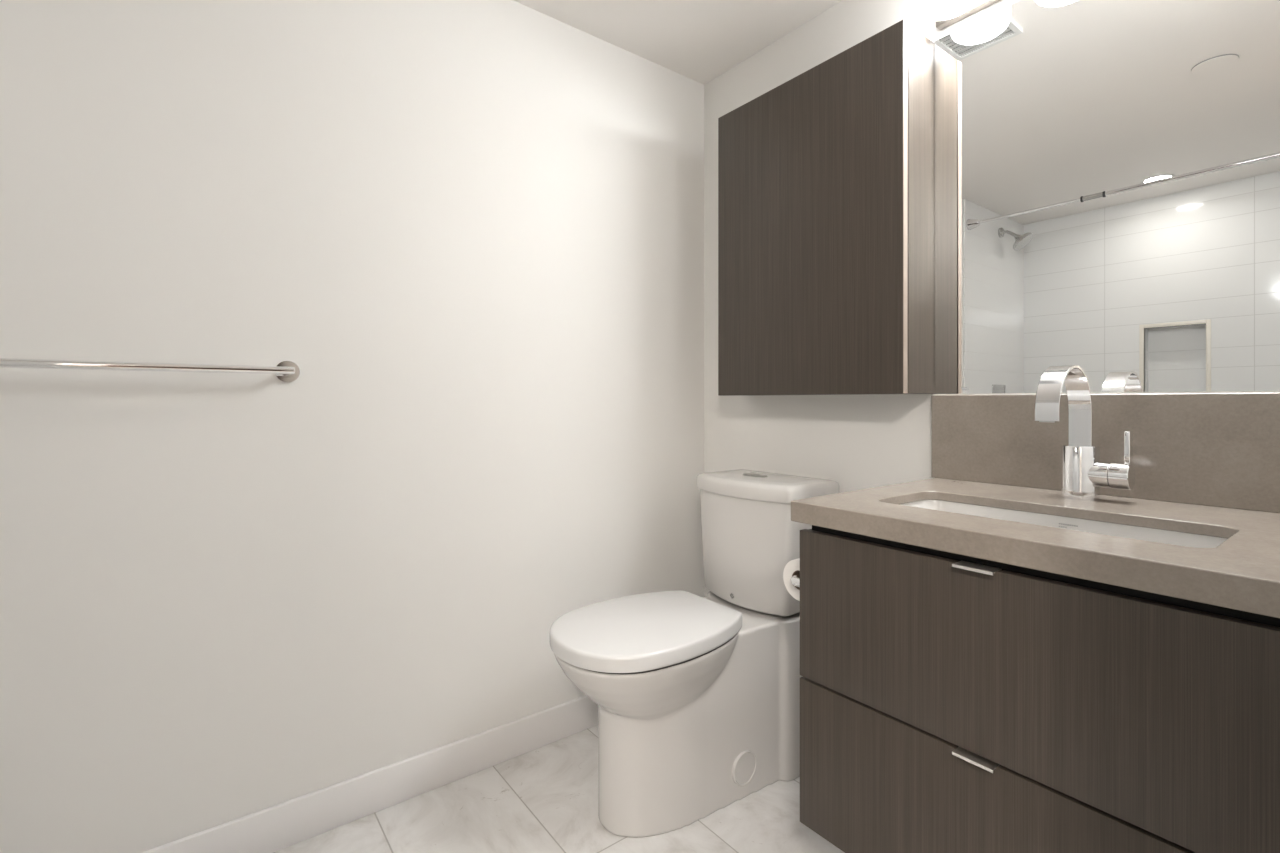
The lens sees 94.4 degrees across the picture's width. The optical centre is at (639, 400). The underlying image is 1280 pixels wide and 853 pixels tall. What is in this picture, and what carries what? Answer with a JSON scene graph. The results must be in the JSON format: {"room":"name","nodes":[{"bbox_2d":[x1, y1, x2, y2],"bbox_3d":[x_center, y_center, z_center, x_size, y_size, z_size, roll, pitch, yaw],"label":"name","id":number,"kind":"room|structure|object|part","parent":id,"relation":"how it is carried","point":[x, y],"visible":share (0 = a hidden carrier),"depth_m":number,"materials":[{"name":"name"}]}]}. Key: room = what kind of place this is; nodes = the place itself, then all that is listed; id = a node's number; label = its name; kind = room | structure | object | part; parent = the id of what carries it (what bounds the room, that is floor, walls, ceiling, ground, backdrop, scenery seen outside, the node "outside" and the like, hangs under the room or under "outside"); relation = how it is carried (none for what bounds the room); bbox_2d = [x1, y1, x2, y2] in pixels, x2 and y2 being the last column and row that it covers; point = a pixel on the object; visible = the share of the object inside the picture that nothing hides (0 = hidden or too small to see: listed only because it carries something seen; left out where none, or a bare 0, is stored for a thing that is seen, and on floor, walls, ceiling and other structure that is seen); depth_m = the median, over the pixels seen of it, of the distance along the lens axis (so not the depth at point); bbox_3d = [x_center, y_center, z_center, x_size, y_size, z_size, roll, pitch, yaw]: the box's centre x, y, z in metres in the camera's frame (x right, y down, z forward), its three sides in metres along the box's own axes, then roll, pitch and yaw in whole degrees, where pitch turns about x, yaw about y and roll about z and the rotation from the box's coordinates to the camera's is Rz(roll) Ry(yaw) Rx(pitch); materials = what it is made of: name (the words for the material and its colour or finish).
{"room":"bathroom","nodes":[
{"label":"bathroom","id":0,"kind":"room"},
{"bbox_2d":[0,0,703,852],"bbox_3d":[-0.956,-0.066,1.329,3.140,2.171,0.120,0,0,-37],"label":"wall","id":1,"kind":"structure","parent":0,"point":[472,231],"depth_m":1.40,"materials":[{"name":"white paint"}]},
{"bbox_2d":[0,358,299,382],"bbox_3d":[-1.038,-0.067,1.147,0.672,0.050,0.070,0,0,-37],"label":"towel bar","id":2,"kind":"object","parent":1,"relation":"attached to","point":[284,371],"visible":1,"depth_m":1.17,"materials":[{"name":"silver metal"}]},
{"bbox_2d":[142,696,597,852],"bbox_3d":[-0.574,0.970,1.537,2.040,0.100,0.012,0,0,-37],"label":"baseboard","id":3,"kind":"structure","parent":1,"relation":"attached to","point":[280,826],"depth_m":1.48,"materials":[{"name":"white paint"}]},
{"bbox_2d":[273,725,844,852],"bbox_3d":[-0.452,1.070,0.667,3.140,0.100,1.785,0,0,-37],"label":"floor","id":4,"kind":"structure","parent":0,"point":[544,799],"depth_m":1.44,"materials":[{"name":"tile"}]},
{"bbox_2d":[549,469,838,836],"bbox_3d":[0.137,0.620,1.583,0.799,0.800,0.376,0,0,-37],"label":"toilet","id":5,"kind":"object","parent":4,"relation":"on","point":[697,698],"visible":0.92,"depth_m":1.49,"materials":[{"name":"white ceramic"}]},
{"bbox_3d":[0.008,0.567,1.485,0.476,0.038,0.360,0,0,-37],"label":"seat lid","id":6,"kind":"part","parent":5,"relation":"part of","materials":[{"name":"white plastic"}]},
{"bbox_3d":[0.011,0.589,1.488,0.455,0.010,0.344,0,0,-37],"label":"seat","id":7,"kind":"part","parent":5,"relation":"part of","materials":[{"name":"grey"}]},
{"bbox_3d":[0.355,0.430,1.749,0.237,0.320,0.357,0,0,-37],"label":"tank","id":8,"kind":"part","parent":5,"relation":"part of","materials":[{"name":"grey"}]},
{"bbox_3d":[0.354,0.248,1.748,0.253,0.048,0.376,0,0,-37],"label":"tank lid","id":9,"kind":"part","parent":5,"relation":"part of","materials":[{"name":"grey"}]},
{"bbox_2d":[513,0,841,84],"bbox_3d":[-0.566,-1.201,-0.240,4.420,0.100,3.090,0,0,-37],"label":"ceiling","id":10,"kind":"structure","parent":0,"point":[700,41],"depth_m":1.81,"materials":[{"name":"white paint"}]},
{"bbox_2d":[704,0,1018,596],"bbox_3d":[1.181,-0.066,1.014,0.120,2.171,2.970,0,0,-37],"label":"wall","id":11,"kind":"structure","parent":0,"point":[864,441],"depth_m":1.80,"materials":[{"name":"white paint"}]},
{"bbox_2d":[718,20,933,395],"bbox_3d":[0.496,-0.458,1.688,0.154,0.883,0.614,0,0,-37],"label":"upper cabinet","id":12,"kind":"object","parent":11,"relation":"attached to","point":[826,175],"visible":1,"depth_m":1.55,"materials":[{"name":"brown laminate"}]},
{"bbox_2d":[918,0,1000,29],"bbox_3d":[0.895,-0.985,1.165,0.152,0.136,0.685,0,0,-37],"label":"vanity light","id":13,"kind":"object","parent":11,"relation":"attached to","point":[945,13],"visible":1,"depth_m":1.39,"materials":[{"name":"white glass"}]},
{"bbox_3d":[0.719,-0.976,1.379,0.130,0.118,0.130,0,0,-37],"label":"lamp shade","id":14,"kind":"part","parent":13,"relation":"part of","materials":[{"name":"white glass"}]},
{"bbox_2d":[800,525,1279,852],"bbox_3d":[0.730,0.515,1.024,0.585,0.570,0.680,0,0,-37],"label":"vanity cabinet","id":15,"kind":"object","parent":11,"relation":"attached to","point":[950,702],"visible":0.95,"depth_m":0.83,"materials":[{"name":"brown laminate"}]},
{"bbox_2d":[783,558,799,600],"bbox_3d":[0.362,0.363,1.228,0.100,0.083,0.083,0,0,-37],"label":"toilet roll","id":16,"kind":"object","parent":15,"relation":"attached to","point":[792,568],"visible":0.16,"depth_m":1.21,"materials":[{"name":"white paper"}]},
{"bbox_2d":[790,574,799,586],"bbox_3d":[0.358,0.359,1.202,0.152,0.044,0.053,0,0,-37],"label":"toilet roll holder","id":17,"kind":"object","parent":15,"relation":"attached to","point":[795,580],"visible":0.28,"depth_m":1.17,"materials":[{"name":"silver metal"}]},
{"bbox_3d":[0.496,0.527,0.874,0.031,0.005,0.057,0,0,-37],"label":"handle","id":18,"kind":"part","parent":15,"relation":"part of","materials":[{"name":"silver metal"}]},
{"bbox_3d":[0.496,0.246,0.874,0.031,0.005,0.057,0,0,-37],"label":"handle","id":19,"kind":"part","parent":15,"relation":"part of","materials":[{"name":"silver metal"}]},
{"bbox_3d":[0.503,0.663,0.879,0.018,0.274,0.637,0,0,-37],"label":"drawer","id":20,"kind":"part","parent":15,"relation":"part of","materials":[{"name":"grey laminate"}]},
{"bbox_2d":[791,478,1279,617],"bbox_3d":[0.728,0.210,1.032,0.579,0.039,0.696,0,0,-37],"label":"countertop","id":21,"kind":"structure","parent":15,"relation":"on","point":[1242,573],"depth_m":0.88,"materials":[{"name":"beige stone"}]},
{"bbox_2d":[900,500,1226,547],"bbox_3d":[0.674,0.272,1.012,0.263,0.124,0.521,0,0,-37],"label":"undermount sink","id":22,"kind":"object","parent":21,"relation":"in","point":[1120,530],"visible":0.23,"depth_m":1.05,"materials":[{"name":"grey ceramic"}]},
{"bbox_2d":[1035,365,1135,500],"bbox_3d":[0.822,0.062,1.101,0.204,0.258,0.111,0,0,-37],"label":"faucet","id":23,"kind":"object","parent":21,"relation":"on","point":[1083,473],"visible":1,"depth_m":1.13,"materials":[{"name":"silver metal"}]},
{"bbox_3d":[0.796,0.014,1.112,0.176,0.162,0.038,0,0,-37],"label":"spout","id":24,"kind":"part","parent":23,"relation":"part of","materials":[{"name":"silver metal"}]},
{"bbox_3d":[0.883,0.141,1.138,0.049,0.049,0.034,0,0,-37],"label":"valve stem","id":25,"kind":"part","parent":23,"relation":"part of","materials":[{"name":"silver metal"}]},
{"bbox_3d":[0.903,0.141,1.111,0.050,0.050,0.030,0,0,-37],"label":"lever handle","id":26,"kind":"part","parent":23,"relation":"part of","materials":[{"name":"silver metal"}]},
{"bbox_3d":[0.909,0.090,1.103,0.020,0.068,0.009,0,0,-37],"label":"lever","id":27,"kind":"part","parent":23,"relation":"part of","materials":[{"name":"silver metal"}]},
{"bbox_3d":[0.538,0.254,0.875,0.010,0.048,0.673,0,0,-37],"label":"shadow rail","id":28,"kind":"part","parent":15,"relation":"part of","materials":[{"name":"black wood"}]},
{"bbox_2d":[931,393,1279,512],"bbox_3d":[0.948,0.089,1.204,0.020,0.205,0.704,0,0,-37],"label":"backsplash","id":29,"kind":"structure","parent":11,"relation":"attached to","point":[1207,449],"depth_m":1.15,"materials":[{"name":"beige stone"}]},
{"bbox_2d":[934,0,1279,394],"bbox_3d":[0.953,-0.458,1.208,0.008,0.888,0.703,0,0,-37],"label":"wall mirror","id":30,"kind":"object","parent":11,"relation":"attached to","point":[1107,172],"visible":1,"depth_m":1.21,"materials":[{"name":"silver mirror"}]}
]}

